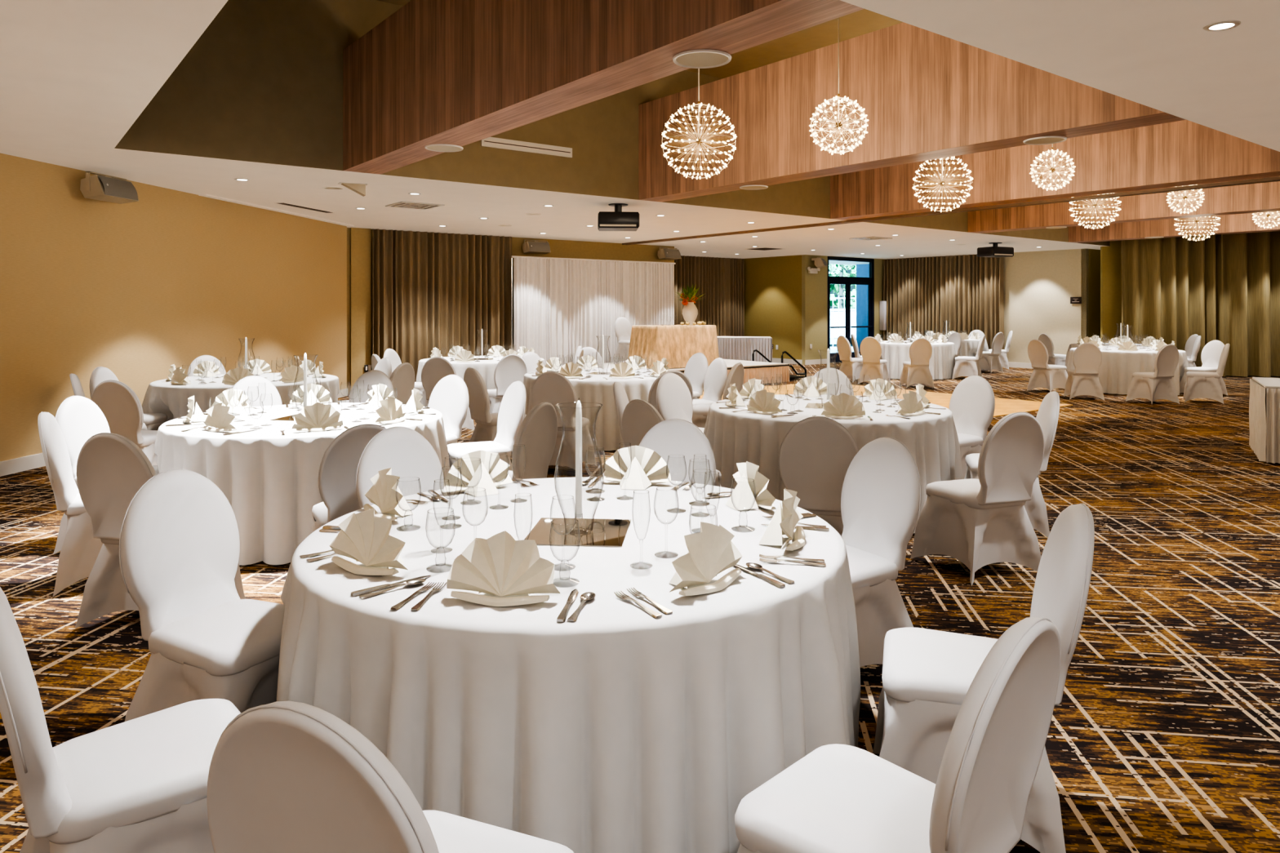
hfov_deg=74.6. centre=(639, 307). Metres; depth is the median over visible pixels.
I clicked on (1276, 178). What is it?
trim
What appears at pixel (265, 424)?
wine glass
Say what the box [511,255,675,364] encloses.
drape
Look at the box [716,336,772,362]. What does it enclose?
buffet table
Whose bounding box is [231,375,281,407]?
banquet chair
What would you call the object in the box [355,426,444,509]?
banquet chair
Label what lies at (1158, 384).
banquet chair
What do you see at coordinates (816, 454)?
banquet chair
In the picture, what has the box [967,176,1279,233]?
beam
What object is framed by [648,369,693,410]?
banquet chair
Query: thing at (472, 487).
wine glass
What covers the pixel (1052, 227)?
ceiling speaker
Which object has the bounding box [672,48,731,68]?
canopy
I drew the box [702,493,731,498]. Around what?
knife
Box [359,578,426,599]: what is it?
spoon
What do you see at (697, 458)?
bowl
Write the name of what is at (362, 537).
napkin
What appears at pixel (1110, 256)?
wall
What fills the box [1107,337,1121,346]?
napkin
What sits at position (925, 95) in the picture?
beam
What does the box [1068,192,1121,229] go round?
pendant lamp
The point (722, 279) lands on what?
curtain
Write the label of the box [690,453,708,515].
champagne flute
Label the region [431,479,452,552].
champagne flute
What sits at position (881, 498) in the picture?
banquet chair
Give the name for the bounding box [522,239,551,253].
wall speaker
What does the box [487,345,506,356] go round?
napkin
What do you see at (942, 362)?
round table
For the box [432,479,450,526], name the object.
bowl
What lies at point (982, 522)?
banquet chair
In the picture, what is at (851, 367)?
banquet chair
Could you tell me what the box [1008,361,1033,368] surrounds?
baseboard
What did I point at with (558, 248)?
wall
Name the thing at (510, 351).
napkin
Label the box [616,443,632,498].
champagne flute
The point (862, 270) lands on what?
column
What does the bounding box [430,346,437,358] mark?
napkin
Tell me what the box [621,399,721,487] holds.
banquet chair
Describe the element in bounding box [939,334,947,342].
napkin
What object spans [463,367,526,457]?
banquet chair
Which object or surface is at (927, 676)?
banquet chair
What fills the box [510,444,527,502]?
champagne flute
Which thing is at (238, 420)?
wine glass
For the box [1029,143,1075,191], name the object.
pendant lamp
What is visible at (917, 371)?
banquet chair
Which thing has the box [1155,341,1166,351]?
napkin
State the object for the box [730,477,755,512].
bowl
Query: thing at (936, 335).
napkin
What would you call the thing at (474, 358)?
floor
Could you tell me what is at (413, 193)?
recessed light
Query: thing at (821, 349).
shade
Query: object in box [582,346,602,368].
banquet chair
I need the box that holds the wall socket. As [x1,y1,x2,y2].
[364,364,368,371]
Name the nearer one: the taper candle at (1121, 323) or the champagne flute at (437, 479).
the champagne flute at (437, 479)
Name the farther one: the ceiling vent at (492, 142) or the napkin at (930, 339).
the napkin at (930, 339)
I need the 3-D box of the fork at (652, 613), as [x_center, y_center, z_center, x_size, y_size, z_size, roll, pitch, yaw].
[-0.007,0.766,2.172,0.025,0.010,0.196,0,0,-33]
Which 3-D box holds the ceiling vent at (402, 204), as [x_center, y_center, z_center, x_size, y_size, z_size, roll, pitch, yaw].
[-3.079,-1.391,11.489,0.600,0.014,0.600,0,0,-38]
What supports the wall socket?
attached to the wall at (558, 248)
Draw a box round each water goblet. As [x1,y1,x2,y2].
[248,404,263,429]
[288,387,300,408]
[346,385,358,408]
[395,477,421,528]
[425,506,455,571]
[459,457,482,502]
[549,518,580,584]
[584,449,605,492]
[688,457,710,504]
[688,506,717,533]
[730,477,755,530]
[786,389,798,413]
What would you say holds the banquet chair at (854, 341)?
on the floor at (1163, 736)
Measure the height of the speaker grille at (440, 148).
0.001 m
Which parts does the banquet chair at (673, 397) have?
backrest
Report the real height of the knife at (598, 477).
0.008 m
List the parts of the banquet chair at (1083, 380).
seat, backrest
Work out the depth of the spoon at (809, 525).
2.95 m
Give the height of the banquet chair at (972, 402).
0.952 m
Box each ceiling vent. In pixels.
[274,202,333,213]
[385,200,444,209]
[480,137,572,157]
[747,247,782,250]
[848,235,892,239]
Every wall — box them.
[0,152,346,462]
[346,227,673,394]
[670,246,674,262]
[743,254,801,359]
[801,254,827,364]
[874,258,884,341]
[1003,248,1088,363]
[1100,240,1121,342]
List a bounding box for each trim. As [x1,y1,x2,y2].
[198,193,354,226]
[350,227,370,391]
[622,176,1279,244]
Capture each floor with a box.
[0,361,1279,852]
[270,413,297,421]
[474,358,493,359]
[585,372,610,374]
[698,383,1072,417]
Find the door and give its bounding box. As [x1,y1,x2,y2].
[827,256,874,362]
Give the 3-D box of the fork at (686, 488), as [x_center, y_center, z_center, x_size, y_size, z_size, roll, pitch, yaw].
[0.211,0.766,3.607,0.025,0.010,0.196,0,0,14]
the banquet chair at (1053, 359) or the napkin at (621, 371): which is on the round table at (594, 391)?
the napkin at (621, 371)
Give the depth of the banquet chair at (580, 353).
11.54 m
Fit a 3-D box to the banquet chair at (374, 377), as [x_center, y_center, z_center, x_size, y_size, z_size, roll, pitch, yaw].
[-2.487,1.050,7.420,0.524,0.952,0.617,0,0,11]
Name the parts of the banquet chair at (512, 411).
seat, backrest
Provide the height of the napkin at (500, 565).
0.176 m
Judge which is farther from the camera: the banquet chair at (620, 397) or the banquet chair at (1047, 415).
the banquet chair at (620, 397)
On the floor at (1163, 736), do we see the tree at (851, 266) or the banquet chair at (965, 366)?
the banquet chair at (965, 366)
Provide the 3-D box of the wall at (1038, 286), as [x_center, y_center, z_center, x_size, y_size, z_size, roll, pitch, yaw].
[8.899,0.065,22.295,0.121,2.926,5.750,0,0,-38]
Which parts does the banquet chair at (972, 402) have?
seat, backrest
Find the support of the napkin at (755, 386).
on the round table at (744, 436)
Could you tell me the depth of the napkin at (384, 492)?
3.11 m
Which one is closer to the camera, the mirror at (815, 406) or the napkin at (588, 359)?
the mirror at (815, 406)
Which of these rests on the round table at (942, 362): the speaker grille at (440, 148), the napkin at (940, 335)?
the napkin at (940, 335)
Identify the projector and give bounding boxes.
[597,203,639,231]
[977,242,1013,257]
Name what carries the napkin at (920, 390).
on the round table at (744, 436)
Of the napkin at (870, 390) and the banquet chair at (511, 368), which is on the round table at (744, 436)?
the napkin at (870, 390)
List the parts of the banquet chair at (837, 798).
seat, backrest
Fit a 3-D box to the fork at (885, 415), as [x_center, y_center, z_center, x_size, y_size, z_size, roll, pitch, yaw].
[1.804,0.766,5.879,0.025,0.010,0.196,0,0,-39]
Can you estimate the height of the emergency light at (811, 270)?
0.175 m
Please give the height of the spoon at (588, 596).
0.010 m
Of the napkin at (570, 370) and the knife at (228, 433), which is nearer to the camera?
the knife at (228, 433)
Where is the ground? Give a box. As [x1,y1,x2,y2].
[830,337,853,353]
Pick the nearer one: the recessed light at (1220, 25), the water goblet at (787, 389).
the recessed light at (1220, 25)
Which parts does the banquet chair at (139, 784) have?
backrest, seat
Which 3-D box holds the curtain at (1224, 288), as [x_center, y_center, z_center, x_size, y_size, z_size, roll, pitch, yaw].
[14.635,-0.432,18.224,7.999,3.880,0.440,0,0,7]
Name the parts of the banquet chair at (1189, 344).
backrest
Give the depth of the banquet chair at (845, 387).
7.92 m
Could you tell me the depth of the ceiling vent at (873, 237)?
16.87 m
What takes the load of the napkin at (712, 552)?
on the round table at (619, 727)
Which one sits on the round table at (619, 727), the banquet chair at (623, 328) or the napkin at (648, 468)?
the napkin at (648, 468)
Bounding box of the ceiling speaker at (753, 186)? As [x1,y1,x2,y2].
[739,184,768,189]
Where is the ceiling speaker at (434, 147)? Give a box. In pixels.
[424,143,463,151]
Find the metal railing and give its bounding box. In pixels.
[830,295,856,351]
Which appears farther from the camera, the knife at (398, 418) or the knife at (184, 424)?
the knife at (398, 418)
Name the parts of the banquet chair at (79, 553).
backrest, seat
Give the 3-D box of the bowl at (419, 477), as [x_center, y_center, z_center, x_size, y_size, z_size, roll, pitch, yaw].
[-0.808,0.655,2.935,0.087,0.111,0.087,0,0,12]
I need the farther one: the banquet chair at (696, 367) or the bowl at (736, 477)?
the banquet chair at (696, 367)
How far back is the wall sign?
20.14 m
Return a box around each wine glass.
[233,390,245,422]
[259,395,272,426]
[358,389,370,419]
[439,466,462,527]
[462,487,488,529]
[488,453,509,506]
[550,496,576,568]
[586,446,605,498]
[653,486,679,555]
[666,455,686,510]
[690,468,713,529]
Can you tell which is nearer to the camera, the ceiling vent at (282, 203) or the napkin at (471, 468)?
the napkin at (471, 468)
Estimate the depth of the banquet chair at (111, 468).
3.94 m
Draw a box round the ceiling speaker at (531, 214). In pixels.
[525,213,541,215]
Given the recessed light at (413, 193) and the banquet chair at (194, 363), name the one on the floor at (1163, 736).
the banquet chair at (194, 363)
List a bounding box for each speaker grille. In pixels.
[97,174,137,199]
[324,186,341,189]
[426,145,461,151]
[528,241,550,252]
[663,248,680,257]
[742,186,766,189]
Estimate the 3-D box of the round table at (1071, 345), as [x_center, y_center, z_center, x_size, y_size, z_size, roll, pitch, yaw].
[9.873,1.145,17.337,1.994,0.743,2.018,0,0,0]
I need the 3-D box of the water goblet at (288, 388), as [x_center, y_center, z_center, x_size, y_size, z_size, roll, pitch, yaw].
[-2.643,0.686,6.426,0.087,0.172,0.087,0,0,-19]
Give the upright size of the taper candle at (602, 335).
0.458 m
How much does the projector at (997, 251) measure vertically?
0.300 m
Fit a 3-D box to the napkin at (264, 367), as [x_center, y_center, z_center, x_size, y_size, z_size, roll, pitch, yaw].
[-4.437,0.683,9.734,0.309,0.176,0.145,0,0,-20]
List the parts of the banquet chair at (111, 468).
seat, backrest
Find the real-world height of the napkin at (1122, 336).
0.176 m
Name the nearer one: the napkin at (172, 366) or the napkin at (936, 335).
the napkin at (172, 366)
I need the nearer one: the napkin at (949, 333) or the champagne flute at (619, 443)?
the champagne flute at (619, 443)
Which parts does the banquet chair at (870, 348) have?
backrest, seat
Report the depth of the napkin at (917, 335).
19.23 m
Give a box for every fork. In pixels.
[181,426,203,431]
[299,549,333,558]
[306,553,337,562]
[390,582,436,609]
[405,499,431,502]
[406,502,428,505]
[410,582,446,610]
[511,479,528,487]
[515,478,537,485]
[613,591,662,617]
[626,587,672,614]
[670,481,688,489]
[683,481,695,490]
[759,554,824,562]
[759,558,826,566]
[762,512,811,518]
[802,514,816,517]
[884,414,911,418]
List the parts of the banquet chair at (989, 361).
seat, backrest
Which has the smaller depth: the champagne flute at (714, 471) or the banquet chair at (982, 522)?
the champagne flute at (714, 471)
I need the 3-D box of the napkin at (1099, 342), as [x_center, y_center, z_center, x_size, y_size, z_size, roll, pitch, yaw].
[8.782,0.683,16.142,0.309,0.176,0.145,0,0,-19]
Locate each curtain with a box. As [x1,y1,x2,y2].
[373,228,511,382]
[674,255,744,336]
[883,253,1004,349]
[1120,231,1279,377]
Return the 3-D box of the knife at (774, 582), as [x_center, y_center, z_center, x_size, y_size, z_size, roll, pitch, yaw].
[0.335,0.767,2.417,0.022,0.008,0.235,0,0,-30]
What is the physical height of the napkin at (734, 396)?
0.176 m
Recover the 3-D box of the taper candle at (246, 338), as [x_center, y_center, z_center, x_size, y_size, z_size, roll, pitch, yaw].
[-4.220,0.539,9.008,0.064,0.458,0.064,0,0,0]
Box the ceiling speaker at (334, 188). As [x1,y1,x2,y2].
[322,186,343,190]
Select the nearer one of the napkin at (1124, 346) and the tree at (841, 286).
the napkin at (1124, 346)
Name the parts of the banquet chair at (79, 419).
backrest, seat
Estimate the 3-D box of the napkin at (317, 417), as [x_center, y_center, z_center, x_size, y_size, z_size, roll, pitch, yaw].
[-2.027,0.683,5.282,0.309,0.176,0.145,0,0,-31]
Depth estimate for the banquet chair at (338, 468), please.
4.15 m
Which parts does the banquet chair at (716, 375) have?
seat, backrest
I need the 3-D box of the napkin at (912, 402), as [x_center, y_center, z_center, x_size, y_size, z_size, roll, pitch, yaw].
[1.927,0.683,6.034,0.309,0.176,0.145,0,0,-36]
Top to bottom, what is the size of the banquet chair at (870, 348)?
0.952 m
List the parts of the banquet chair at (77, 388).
backrest, seat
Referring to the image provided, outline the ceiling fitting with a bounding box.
[337,182,367,196]
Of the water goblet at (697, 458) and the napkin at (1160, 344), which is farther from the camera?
the napkin at (1160, 344)
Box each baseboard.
[0,388,347,476]
[772,357,802,364]
[804,359,826,364]
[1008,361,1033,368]
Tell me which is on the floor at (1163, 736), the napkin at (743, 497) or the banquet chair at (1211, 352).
the banquet chair at (1211, 352)
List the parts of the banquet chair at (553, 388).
backrest, seat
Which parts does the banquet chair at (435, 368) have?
backrest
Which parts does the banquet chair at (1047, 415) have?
seat, backrest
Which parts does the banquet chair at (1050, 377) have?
backrest, seat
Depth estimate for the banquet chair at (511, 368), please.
10.40 m
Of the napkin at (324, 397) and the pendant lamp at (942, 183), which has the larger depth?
the pendant lamp at (942, 183)
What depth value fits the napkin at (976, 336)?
20.34 m
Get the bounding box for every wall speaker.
[80,171,138,204]
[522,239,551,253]
[657,247,680,259]
[811,257,827,267]
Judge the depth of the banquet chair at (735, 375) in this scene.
8.73 m
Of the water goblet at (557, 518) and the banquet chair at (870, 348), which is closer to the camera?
the water goblet at (557, 518)
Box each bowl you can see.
[395,477,421,511]
[425,506,455,548]
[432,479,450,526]
[439,466,462,499]
[549,518,580,561]
[550,496,576,534]
[631,490,650,537]
[653,486,679,524]
[666,455,686,485]
[688,457,710,488]
[690,468,713,502]
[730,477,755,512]
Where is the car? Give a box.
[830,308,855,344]
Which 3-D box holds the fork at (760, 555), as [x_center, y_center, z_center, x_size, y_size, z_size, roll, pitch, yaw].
[0.463,0.766,2.567,0.196,0.010,0.025,0,0,11]
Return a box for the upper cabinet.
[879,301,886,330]
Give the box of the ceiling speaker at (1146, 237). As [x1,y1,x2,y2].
[1144,236,1164,238]
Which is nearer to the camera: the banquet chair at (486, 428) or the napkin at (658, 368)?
the banquet chair at (486, 428)
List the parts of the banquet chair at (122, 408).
backrest, seat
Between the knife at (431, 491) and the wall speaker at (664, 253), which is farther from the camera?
the wall speaker at (664, 253)
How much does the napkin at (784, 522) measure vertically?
0.176 m
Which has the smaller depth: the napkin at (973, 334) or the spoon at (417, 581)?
the spoon at (417, 581)
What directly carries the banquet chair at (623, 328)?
on the stage
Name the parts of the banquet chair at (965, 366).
seat, backrest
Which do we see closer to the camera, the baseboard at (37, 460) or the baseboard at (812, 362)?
the baseboard at (37, 460)
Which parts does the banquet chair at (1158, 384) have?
seat, backrest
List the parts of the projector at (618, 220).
ceiling plate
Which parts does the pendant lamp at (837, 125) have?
wire globe, cord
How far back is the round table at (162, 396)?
8.38 m
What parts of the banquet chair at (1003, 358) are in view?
seat, backrest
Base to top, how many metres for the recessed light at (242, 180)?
0.006 m
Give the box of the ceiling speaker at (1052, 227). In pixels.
[1045,226,1066,228]
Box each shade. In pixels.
[293,355,319,413]
[554,402,604,534]
[817,349,839,403]
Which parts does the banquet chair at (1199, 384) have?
seat, backrest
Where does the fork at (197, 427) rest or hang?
on the round table at (268, 478)
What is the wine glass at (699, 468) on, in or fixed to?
on the round table at (619, 727)
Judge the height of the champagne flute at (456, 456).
0.223 m
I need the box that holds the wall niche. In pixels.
[1080,248,1100,338]
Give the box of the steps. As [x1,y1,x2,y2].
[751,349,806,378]
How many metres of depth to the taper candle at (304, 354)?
5.86 m
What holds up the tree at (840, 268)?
on the ground
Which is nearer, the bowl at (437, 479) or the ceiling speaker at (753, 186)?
the bowl at (437, 479)
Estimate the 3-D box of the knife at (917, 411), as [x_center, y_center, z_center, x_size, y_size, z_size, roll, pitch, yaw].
[2.086,0.767,6.135,0.022,0.008,0.235,0,0,-38]
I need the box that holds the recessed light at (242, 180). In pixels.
[234,177,249,181]
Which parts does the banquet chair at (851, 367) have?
backrest, seat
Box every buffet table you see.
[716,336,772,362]
[1248,377,1279,463]
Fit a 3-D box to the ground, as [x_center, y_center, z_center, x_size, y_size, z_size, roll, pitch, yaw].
[28.000,1.548,52.100,64.000,0.001,55.800,0,0,0]
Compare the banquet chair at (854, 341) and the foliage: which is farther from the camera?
the foliage
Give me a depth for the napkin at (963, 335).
20.03 m
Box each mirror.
[524,517,631,546]
[804,403,823,408]
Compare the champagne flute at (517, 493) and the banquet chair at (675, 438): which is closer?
the champagne flute at (517, 493)
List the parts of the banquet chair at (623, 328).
backrest, seat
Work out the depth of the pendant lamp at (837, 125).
6.19 m
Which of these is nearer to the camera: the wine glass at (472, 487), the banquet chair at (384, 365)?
the wine glass at (472, 487)
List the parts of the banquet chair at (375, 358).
backrest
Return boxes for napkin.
[165,364,175,381]
[169,366,191,384]
[182,395,204,422]
[193,360,220,376]
[201,402,238,431]
[211,387,249,413]
[222,367,253,385]
[243,359,271,374]
[279,364,303,382]
[289,383,332,406]
[291,402,342,431]
[299,359,316,374]
[311,361,326,377]
[328,508,407,575]
[363,467,413,520]
[366,383,395,407]
[374,395,406,423]
[404,388,424,413]
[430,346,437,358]
[431,348,442,357]
[444,449,512,497]
[446,530,559,606]
[448,345,464,356]
[454,349,475,362]
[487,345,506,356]
[502,349,517,357]
[517,346,528,356]
[535,359,546,374]
[544,356,561,371]
[558,361,582,378]
[576,355,599,369]
[601,445,671,489]
[608,362,635,378]
[625,355,646,369]
[649,360,666,376]
[661,357,669,372]
[668,521,742,595]
[725,382,745,405]
[725,461,776,510]
[739,377,764,398]
[746,389,782,413]
[758,488,805,551]
[793,376,826,396]
[821,392,865,418]
[862,377,897,399]
[875,334,882,342]
[888,333,897,340]
[890,335,904,343]
[896,390,926,415]
[911,333,924,340]
[915,383,929,406]
[923,335,934,343]
[924,330,934,337]
[932,332,942,339]
[936,333,942,342]
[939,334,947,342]
[946,330,955,337]
[959,332,968,339]
[969,331,975,338]
[973,332,980,339]
[1076,335,1083,343]
[1082,336,1091,342]
[1088,340,1100,349]
[1089,334,1100,340]
[1093,338,1102,347]
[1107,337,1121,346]
[1115,338,1132,346]
[1117,341,1137,351]
[1118,335,1131,340]
[1141,337,1152,346]
[1150,339,1160,348]
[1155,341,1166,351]
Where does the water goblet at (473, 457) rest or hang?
on the round table at (619, 727)
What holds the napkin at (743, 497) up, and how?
on the round table at (619, 727)
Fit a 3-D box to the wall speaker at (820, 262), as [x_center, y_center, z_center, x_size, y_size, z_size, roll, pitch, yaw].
[4.762,-1.192,22.377,0.374,0.264,0.444,0,0,24]
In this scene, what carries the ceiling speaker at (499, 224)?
attached to the ceiling at (76, 76)
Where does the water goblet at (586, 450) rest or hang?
on the round table at (619, 727)
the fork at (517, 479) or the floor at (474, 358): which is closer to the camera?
the fork at (517, 479)
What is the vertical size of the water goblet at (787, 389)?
0.172 m
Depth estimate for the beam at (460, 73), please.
5.92 m
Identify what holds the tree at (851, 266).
on the ground
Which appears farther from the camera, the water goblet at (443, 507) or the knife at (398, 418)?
the knife at (398, 418)
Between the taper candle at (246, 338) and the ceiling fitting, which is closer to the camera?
the taper candle at (246, 338)
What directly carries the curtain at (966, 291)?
hanging from the ceiling at (76, 76)
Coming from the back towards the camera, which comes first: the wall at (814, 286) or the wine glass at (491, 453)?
the wall at (814, 286)
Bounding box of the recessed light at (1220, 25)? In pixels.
[1203,20,1240,31]
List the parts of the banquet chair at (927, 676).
seat, backrest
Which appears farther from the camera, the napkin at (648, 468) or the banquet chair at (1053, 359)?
the banquet chair at (1053, 359)
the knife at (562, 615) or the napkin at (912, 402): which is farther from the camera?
the napkin at (912, 402)
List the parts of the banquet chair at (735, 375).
seat, backrest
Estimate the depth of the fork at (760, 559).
2.52 m
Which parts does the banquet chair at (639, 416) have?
backrest, seat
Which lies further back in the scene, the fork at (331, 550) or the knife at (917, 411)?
the knife at (917, 411)
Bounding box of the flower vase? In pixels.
[675,284,706,324]
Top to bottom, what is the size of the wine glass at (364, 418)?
0.208 m
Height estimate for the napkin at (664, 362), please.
0.176 m
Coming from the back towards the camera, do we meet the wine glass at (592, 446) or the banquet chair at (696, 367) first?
the banquet chair at (696, 367)
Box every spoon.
[319,528,340,532]
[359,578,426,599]
[417,492,440,500]
[567,591,595,622]
[582,475,594,484]
[706,491,732,496]
[745,562,794,583]
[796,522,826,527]
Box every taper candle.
[244,336,247,368]
[303,352,306,406]
[481,328,483,356]
[569,397,586,530]
[601,334,604,373]
[826,348,830,399]
[1120,323,1121,338]
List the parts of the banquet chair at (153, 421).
backrest, seat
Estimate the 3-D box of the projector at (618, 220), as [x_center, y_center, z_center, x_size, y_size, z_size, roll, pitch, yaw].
[-0.297,-1.228,11.451,0.550,0.340,0.554,0,0,-3]
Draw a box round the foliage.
[828,263,856,308]
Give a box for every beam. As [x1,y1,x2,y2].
[342,0,864,174]
[638,22,1186,202]
[830,120,1279,220]
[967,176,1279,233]
[1068,210,1279,243]
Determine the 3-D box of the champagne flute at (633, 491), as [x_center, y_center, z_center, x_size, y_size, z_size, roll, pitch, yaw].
[0.004,0.661,2.509,0.068,0.223,0.068,0,0,-33]
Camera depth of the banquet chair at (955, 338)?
19.28 m
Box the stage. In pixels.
[560,359,789,384]
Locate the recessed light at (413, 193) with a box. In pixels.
[408,192,421,195]
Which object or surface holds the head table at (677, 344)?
on the stage
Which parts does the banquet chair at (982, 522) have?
seat, backrest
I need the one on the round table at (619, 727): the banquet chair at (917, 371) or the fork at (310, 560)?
the fork at (310, 560)
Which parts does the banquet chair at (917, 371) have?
seat, backrest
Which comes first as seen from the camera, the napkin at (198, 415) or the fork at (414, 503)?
the fork at (414, 503)
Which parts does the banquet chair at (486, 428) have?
backrest, seat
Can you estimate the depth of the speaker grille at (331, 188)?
9.82 m
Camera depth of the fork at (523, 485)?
3.63 m
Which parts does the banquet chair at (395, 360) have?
backrest, seat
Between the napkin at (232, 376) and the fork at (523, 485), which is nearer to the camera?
the fork at (523, 485)
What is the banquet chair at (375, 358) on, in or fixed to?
on the floor at (1163, 736)
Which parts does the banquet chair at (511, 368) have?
seat, backrest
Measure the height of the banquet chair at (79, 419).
0.952 m
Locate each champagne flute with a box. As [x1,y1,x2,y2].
[242,391,253,426]
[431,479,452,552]
[441,456,459,518]
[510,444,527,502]
[513,493,532,538]
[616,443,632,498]
[630,490,652,567]
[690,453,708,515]
[703,471,719,516]
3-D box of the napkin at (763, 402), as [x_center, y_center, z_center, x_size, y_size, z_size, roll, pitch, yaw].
[0.917,0.683,6.122,0.309,0.176,0.145,0,0,44]
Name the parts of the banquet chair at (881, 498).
seat, backrest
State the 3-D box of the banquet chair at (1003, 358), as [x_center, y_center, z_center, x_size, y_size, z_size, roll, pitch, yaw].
[8.896,1.050,20.842,0.617,0.952,0.524,0,0,18]
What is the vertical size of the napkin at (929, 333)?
0.176 m
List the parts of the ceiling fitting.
plate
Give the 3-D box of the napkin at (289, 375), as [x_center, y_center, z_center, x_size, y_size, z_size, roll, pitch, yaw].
[-3.602,0.683,8.686,0.145,0.176,0.309,0,0,31]
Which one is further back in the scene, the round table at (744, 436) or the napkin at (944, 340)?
the napkin at (944, 340)
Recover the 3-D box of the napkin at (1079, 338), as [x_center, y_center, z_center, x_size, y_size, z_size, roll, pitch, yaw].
[9.329,0.683,17.784,0.145,0.176,0.309,0,0,40]
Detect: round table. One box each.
[142,373,339,422]
[154,402,449,565]
[276,476,860,852]
[415,355,546,389]
[523,368,657,451]
[703,394,962,533]
[879,340,955,379]
[906,337,989,370]
[1065,342,1150,365]
[1065,346,1188,395]
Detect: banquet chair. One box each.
[0,586,240,852]
[37,411,102,596]
[53,395,159,554]
[69,373,146,430]
[75,432,245,628]
[88,366,167,430]
[90,379,158,465]
[119,468,284,721]
[186,355,226,376]
[207,701,573,852]
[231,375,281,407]
[311,423,386,533]
[337,357,391,402]
[349,369,394,402]
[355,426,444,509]
[371,354,423,404]
[383,348,427,407]
[389,362,414,404]
[421,356,474,437]
[427,374,468,444]
[447,380,526,471]
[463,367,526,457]
[487,354,528,413]
[506,401,557,479]
[521,351,543,373]
[530,371,596,470]
[573,345,581,363]
[573,348,583,363]
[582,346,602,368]
[613,316,631,364]
[613,381,628,448]
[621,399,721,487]
[639,418,715,485]
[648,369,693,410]
[656,372,704,432]
[684,352,708,399]
[691,362,744,427]
[692,357,727,405]
[734,617,1061,852]
[777,416,858,536]
[813,367,853,395]
[836,335,862,382]
[840,436,921,666]
[850,333,862,358]
[857,336,890,383]
[872,503,1094,852]
[899,337,933,387]
[910,412,1044,585]
[946,332,961,356]
[948,375,995,479]
[951,334,985,379]
[964,391,1059,537]
[968,329,986,339]
[974,332,1004,372]
[988,330,1012,368]
[1026,339,1067,391]
[1038,333,1066,365]
[1063,342,1104,399]
[1125,344,1179,404]
[1179,340,1227,395]
[1182,343,1230,404]
[1184,333,1200,367]
[1186,335,1200,367]
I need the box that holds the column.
[856,263,869,351]
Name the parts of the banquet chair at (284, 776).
backrest, seat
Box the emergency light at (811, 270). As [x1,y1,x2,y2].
[807,266,820,273]
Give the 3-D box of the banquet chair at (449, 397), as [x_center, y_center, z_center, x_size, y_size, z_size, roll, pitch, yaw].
[-1.744,1.050,6.935,0.524,0.952,0.617,0,0,30]
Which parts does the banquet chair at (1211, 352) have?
seat, backrest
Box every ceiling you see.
[0,0,1279,265]
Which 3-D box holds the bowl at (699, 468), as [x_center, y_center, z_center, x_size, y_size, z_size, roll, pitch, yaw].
[0.215,0.619,2.902,0.079,0.111,0.079,0,0,14]
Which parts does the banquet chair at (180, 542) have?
backrest, seat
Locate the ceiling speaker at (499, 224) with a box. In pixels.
[497,224,511,226]
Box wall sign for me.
[1070,297,1081,303]
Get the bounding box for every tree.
[828,263,847,308]
[828,263,856,286]
[839,264,856,290]
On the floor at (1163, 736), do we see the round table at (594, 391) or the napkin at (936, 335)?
the round table at (594, 391)
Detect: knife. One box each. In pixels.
[165,423,204,426]
[222,429,257,435]
[322,525,341,529]
[350,575,431,596]
[398,417,422,420]
[427,489,448,502]
[556,589,578,622]
[587,475,602,487]
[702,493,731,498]
[719,407,733,408]
[733,564,785,587]
[760,524,829,531]
[771,414,791,417]
[916,411,941,414]
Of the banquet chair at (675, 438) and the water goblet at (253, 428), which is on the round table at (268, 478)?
the water goblet at (253, 428)
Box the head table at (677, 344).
[627,324,719,368]
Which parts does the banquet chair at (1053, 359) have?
backrest, seat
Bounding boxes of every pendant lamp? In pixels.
[661,68,737,179]
[808,17,868,155]
[912,155,973,212]
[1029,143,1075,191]
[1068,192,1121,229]
[1166,184,1204,213]
[1173,215,1220,240]
[1252,210,1279,228]
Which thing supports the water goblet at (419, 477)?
on the round table at (619, 727)
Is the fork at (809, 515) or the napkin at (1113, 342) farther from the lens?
the napkin at (1113, 342)
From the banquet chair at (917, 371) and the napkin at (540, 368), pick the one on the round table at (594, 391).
the napkin at (540, 368)
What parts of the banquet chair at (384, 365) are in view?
seat, backrest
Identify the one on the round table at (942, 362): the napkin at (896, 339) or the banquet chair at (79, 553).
the napkin at (896, 339)
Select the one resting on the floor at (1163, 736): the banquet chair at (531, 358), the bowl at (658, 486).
the banquet chair at (531, 358)
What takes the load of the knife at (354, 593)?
on the round table at (619, 727)
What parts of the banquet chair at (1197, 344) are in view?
seat, backrest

